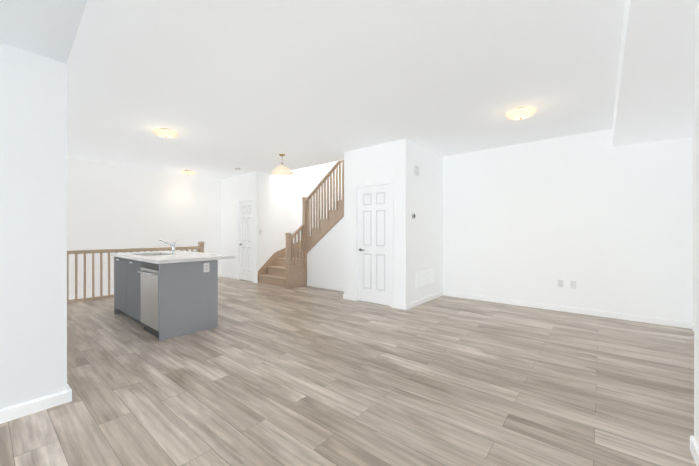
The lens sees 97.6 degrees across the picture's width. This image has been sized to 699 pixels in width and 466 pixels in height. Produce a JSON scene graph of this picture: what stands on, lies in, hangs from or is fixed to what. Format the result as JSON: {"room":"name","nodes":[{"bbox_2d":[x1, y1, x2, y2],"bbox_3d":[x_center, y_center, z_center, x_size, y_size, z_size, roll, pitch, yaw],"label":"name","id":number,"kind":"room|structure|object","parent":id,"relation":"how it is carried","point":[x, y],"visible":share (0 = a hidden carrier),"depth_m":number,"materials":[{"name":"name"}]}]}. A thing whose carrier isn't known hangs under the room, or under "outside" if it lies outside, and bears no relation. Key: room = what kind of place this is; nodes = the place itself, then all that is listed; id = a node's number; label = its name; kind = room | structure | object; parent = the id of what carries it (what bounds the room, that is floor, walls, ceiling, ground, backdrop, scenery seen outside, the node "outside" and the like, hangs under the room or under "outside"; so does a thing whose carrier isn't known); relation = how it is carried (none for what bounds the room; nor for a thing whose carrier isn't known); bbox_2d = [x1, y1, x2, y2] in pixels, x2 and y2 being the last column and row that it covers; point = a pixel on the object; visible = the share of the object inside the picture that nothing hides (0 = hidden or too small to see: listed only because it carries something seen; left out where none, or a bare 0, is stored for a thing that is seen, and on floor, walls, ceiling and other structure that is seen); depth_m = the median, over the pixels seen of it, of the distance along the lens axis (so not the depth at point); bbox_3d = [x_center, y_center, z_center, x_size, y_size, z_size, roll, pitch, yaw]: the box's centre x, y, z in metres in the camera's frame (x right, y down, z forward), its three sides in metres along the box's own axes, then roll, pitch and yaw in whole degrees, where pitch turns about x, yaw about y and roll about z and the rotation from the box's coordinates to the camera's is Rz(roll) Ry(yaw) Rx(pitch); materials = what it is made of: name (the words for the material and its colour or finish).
{"room":"empty living room","nodes":[
{"label":"empty living room","id":0,"kind":"room"},
{"bbox_2d":[0,43,66,408],"bbox_3d":[-4.029,0.001,-0.082,0.120,2.450,6.067,0,0,39],"label":"wall","id":1,"kind":"structure","parent":0,"point":[33,226],"depth_m":2.09,"materials":[{"name":"white paint"}]},
{"bbox_2d":[0,386,71,423],"bbox_3d":[-3.972,1.184,-0.112,0.039,0.084,6.091,0,0,39],"label":"baseboard","id":2,"kind":"structure","parent":1,"relation":"attached to","point":[10,413],"depth_m":2.08,"materials":[{"name":"white paint"}]},
{"bbox_2d":[0,0,87,63],"bbox_3d":[-4.818,-1.360,0.728,8.600,0.270,6.314,0,0,39],"label":"ceiling bulkhead","id":3,"kind":"object","parent":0,"point":[47,28],"depth_m":1.81,"materials":[{"name":"white paint"}]},
{"bbox_2d":[67,158,220,299],"bbox_3d":[-6.238,1.160,5.455,0.100,5.320,11.800,0,0,39],"label":"wall","id":4,"kind":"structure","parent":0,"point":[111,206],"depth_m":6.91,"materials":[{"name":"white paint"}]},
{"bbox_2d":[221,172,252,275],"bbox_3d":[-2.948,-0.143,8.094,1.620,2.720,0.100,0,0,39],"label":"wall","id":5,"kind":"structure","parent":0,"point":[234,188],"depth_m":8.21,"materials":[{"name":"white paint"}]},
{"bbox_2d":[221,273,236,278],"bbox_3d":[-3.263,1.175,8.281,0.835,0.084,0.014,0,0,39],"label":"baseboard","id":6,"kind":"structure","parent":5,"relation":"attached to","point":[222,275],"depth_m":8.28,"materials":[{"name":"white paint"}]},
{"bbox_2d":[239,200,251,280],"bbox_3d":[-2.629,0.202,7.786,0.624,2.029,0.090,0,0,39],"label":"room door","id":7,"kind":"structure","parent":5,"relation":"in","point":[245,244],"depth_m":7.79,"materials":[{"name":"white paint"}]},
{"bbox_2d":[237,197,253,281],"bbox_3d":[-2.614,0.168,7.808,0.756,2.098,0.115,0,0,39],"label":"door frame","id":8,"kind":"structure","parent":5,"relation":"attached to","point":[238,232],"depth_m":7.97,"materials":[{"name":"white paint"}]},
{"bbox_2d":[253,168,304,278],"bbox_3d":[-1.726,-1.433,8.199,0.130,5.300,1.820,0,0,39],"label":"wall","id":9,"kind":"structure","parent":0,"point":[277,208],"depth_m":7.85,"materials":[{"name":"white paint"}]},
{"bbox_2d":[305,161,341,227],"bbox_3d":[0.350,-1.433,7.409,4.280,5.300,0.100,0,0,39],"label":"wall","id":10,"kind":"structure","parent":0,"point":[311,185],"depth_m":8.28,"materials":[{"name":"white paint"}]},
{"bbox_2d":[307,217,343,286],"bbox_3d":[-0.345,0.271,6.625,1.574,1.896,0.096,0,0,39],"label":"wall","id":11,"kind":"structure","parent":0,"point":[325,259],"depth_m":6.64,"materials":[{"name":"white paint"}]},
{"bbox_2d":[307,282,343,291],"bbox_3d":[-0.380,1.176,6.584,1.574,0.084,0.014,0,0,39],"label":"baseboard","id":12,"kind":"structure","parent":11,"relation":"attached to","point":[337,288],"depth_m":6.69,"materials":[{"name":"white paint"}]},
{"bbox_2d":[67,0,624,179],"bbox_3d":[-2.399,-1.577,2.288,10.350,0.160,11.800,0,0,39],"label":"ceiling","id":13,"kind":"structure","parent":0,"point":[224,89],"depth_m":2.96,"materials":[{"name":"white paint"}]},
{"bbox_2d":[152,128,178,137],"bbox_3d":[-2.683,-1.443,4.466,0.350,0.113,0.350,0,0,39],"label":"kitchen light","id":14,"kind":"object","parent":13,"relation":"attached to","point":[164,132],"visible":1,"depth_m":4.38,"materials":[{"name":"white glass"}]},
{"bbox_2d":[180,170,195,174],"bbox_3d":[-3.912,-1.446,7.410,0.350,0.113,0.350,0,0,39],"label":"light","id":15,"kind":"object","parent":13,"relation":"attached to","point":[186,172],"visible":1,"depth_m":7.32,"materials":[{"name":"white glass"}]},
{"bbox_2d":[271,154,292,174],"bbox_3d":[-1.290,-1.323,5.858,0.424,0.355,0.424,0,0,39],"label":"light","id":16,"kind":"object","parent":13,"relation":"hanging from","point":[282,169],"visible":1,"depth_m":5.82,"materials":[{"name":"white glass"}]},
{"bbox_2d":[505,107,536,119],"bbox_3d":[2.090,-1.442,3.733,0.350,0.113,0.350,0,0,39],"label":"room light","id":17,"kind":"object","parent":13,"relation":"attached to","point":[520,113],"visible":1,"depth_m":3.65,"materials":[{"name":"white glass"}]},
{"bbox_2d":[344,151,347,294],"bbox_3d":[0.445,-0.141,6.250,0.120,2.720,1.570,0,0,39],"label":"wall","id":18,"kind":"structure","parent":0,"point":[345,153],"depth_m":5.65,"materials":[{"name":"white paint"}]},
{"bbox_2d":[0,277,695,465],"bbox_3d":[-2.399,1.348,2.291,10.350,0.250,11.800,0,0,39],"label":"floor","id":19,"kind":"structure","parent":0,"point":[261,374],"depth_m":2.39,"materials":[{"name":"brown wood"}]},
{"bbox_2d":[67,241,204,302],"bbox_3d":[-4.417,0.709,6.013,0.116,1.020,3.086,0,0,39],"label":"railing","id":20,"kind":"object","parent":19,"relation":"on","point":[200,247],"visible":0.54,"depth_m":5.69,"materials":[{"name":"brown wood"}]},
{"bbox_2d":[111,239,234,340],"bbox_3d":[-2.580,0.651,4.366,1.890,1.140,0.966,0,0,39],"label":"kitchen island","id":21,"kind":"object","parent":19,"relation":"on","point":[164,295],"visible":1,"depth_m":3.77,"materials":[{"name":"grey wood"}]},
{"bbox_2d":[258,160,343,288],"bbox_3d":[-0.688,-0.352,7.158,2.789,3.140,1.602,0,0,39],"label":"staircase","id":22,"kind":"structure","parent":19,"relation":"on","point":[286,267],"depth_m":6.89,"materials":[{"name":"brown wood"}]},
{"bbox_2d":[348,141,395,302],"bbox_3d":[0.429,-0.140,5.311,1.050,2.720,0.100,0,0,39],"label":"wall","id":23,"kind":"structure","parent":0,"point":[377,162],"depth_m":5.33,"materials":[{"name":"white paint"}]},
{"bbox_2d":[343,294,352,299],"bbox_3d":[-0.022,1.178,5.610,0.244,0.084,0.014,0,0,39],"label":"baseboard","id":24,"kind":"structure","parent":23,"relation":"attached to","point":[345,296],"depth_m":5.61,"materials":[{"name":"white paint"}]},
{"bbox_2d":[353,179,393,307],"bbox_3d":[0.431,0.171,5.299,0.836,2.098,0.115,0,0,39],"label":"door frame","id":25,"kind":"structure","parent":23,"relation":"attached to","point":[355,234],"depth_m":5.35,"materials":[{"name":"white paint"}]},
{"bbox_2d":[358,184,389,305],"bbox_3d":[0.415,0.204,5.277,0.704,2.029,0.090,0,0,39],"label":"closet door","id":26,"kind":"structure","parent":23,"relation":"in","point":[373,244],"depth_m":5.27,"materials":[{"name":"white paint"}]},
{"bbox_2d":[396,139,442,303],"bbox_3d":[1.316,-0.140,5.468,0.120,2.720,1.470,0,0,39],"label":"wall","id":27,"kind":"structure","parent":0,"point":[418,242],"depth_m":5.17,"materials":[{"name":"white paint"}]},
{"bbox_2d":[414,165,418,174],"bbox_3d":[1.125,-1.045,5.112,0.037,0.150,0.100,0,0,39],"label":"door chime","id":28,"kind":"object","parent":27,"relation":"attached to","point":[416,169],"visible":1,"depth_m":5.08,"materials":[{"name":"white plastic"}]},
{"bbox_2d":[404,291,442,309],"bbox_3d":[1.356,1.178,5.414,0.014,0.084,1.464,0,0,39],"label":"baseboard","id":29,"kind":"structure","parent":27,"relation":"attached to","point":[406,306],"depth_m":5.29,"materials":[{"name":"white paint"}]},
{"bbox_2d":[416,269,434,288],"bbox_3d":[1.348,0.800,5.403,0.013,0.260,0.730,0,0,39],"label":"air vent","id":30,"kind":"object","parent":27,"relation":"in","point":[425,278],"visible":1,"depth_m":5.38,"materials":[{"name":"white paint"}]},
{"bbox_2d":[443,129,692,321],"bbox_3d":[3.470,-0.140,4.709,4.370,2.720,0.100,0,0,39],"label":"wall","id":31,"kind":"structure","parent":0,"point":[600,220],"depth_m":4.66,"materials":[{"name":"white paint"}]},
{"bbox_2d":[558,280,563,286],"bbox_3d":[3.301,0.790,4.781,0.072,0.116,0.007,0,0,39],"label":"outlet","id":32,"kind":"object","parent":31,"relation":"attached to","point":[561,283],"depth_m":4.78,"materials":[{"name":"white plastic"}]},
{"bbox_2d":[443,291,689,328],"bbox_3d":[3.098,1.178,4.944,3.300,0.084,0.014,0,0,39],"label":"baseboard","id":33,"kind":"structure","parent":31,"relation":"attached to","point":[676,323],"depth_m":4.63,"materials":[{"name":"white paint"}]},
{"bbox_2d":[570,281,575,288],"bbox_3d":[3.424,0.790,4.678,0.072,0.116,0.008,0,0,39],"label":"outlet","id":34,"kind":"object","parent":31,"relation":"attached to","point":[572,283],"depth_m":4.68,"materials":[{"name":"white plastic"}]},
{"bbox_2d":[612,0,698,146],"bbox_3d":[0.808,-1.359,-0.582,1.750,0.270,11.450,0,0,39],"label":"ceiling","id":35,"kind":"structure","parent":0,"point":[655,96],"depth_m":2.37,"materials":[{"name":"white paint"}]},
{"bbox_2d":[693,4,698,446],"bbox_3d":[0.582,0.001,-0.393,0.598,2.450,11.450,0,0,39],"label":"wall","id":36,"kind":"structure","parent":0,"point":[696,258],"depth_m":1.67,"materials":[{"name":"white paint"}]},
{"bbox_2d":[690,322,693,330],"bbox_3d":[3.331,1.181,2.642,0.014,0.084,3.230,0,0,39],"label":"baseboard","id":37,"kind":"structure","parent":36,"relation":"attached to","point":[691,323],"depth_m":3.88,"materials":[{"name":"white paint"}]},
{"bbox_2d":[690,435,698,465],"bbox_3d":[-0.684,1.185,-1.446,0.014,0.084,8.214,0,0,39],"label":"baseboard","id":38,"kind":"structure","parent":36,"relation":"attached to","point":[694,448],"depth_m":1.65,"materials":[{"name":"white paint"}]}
]}

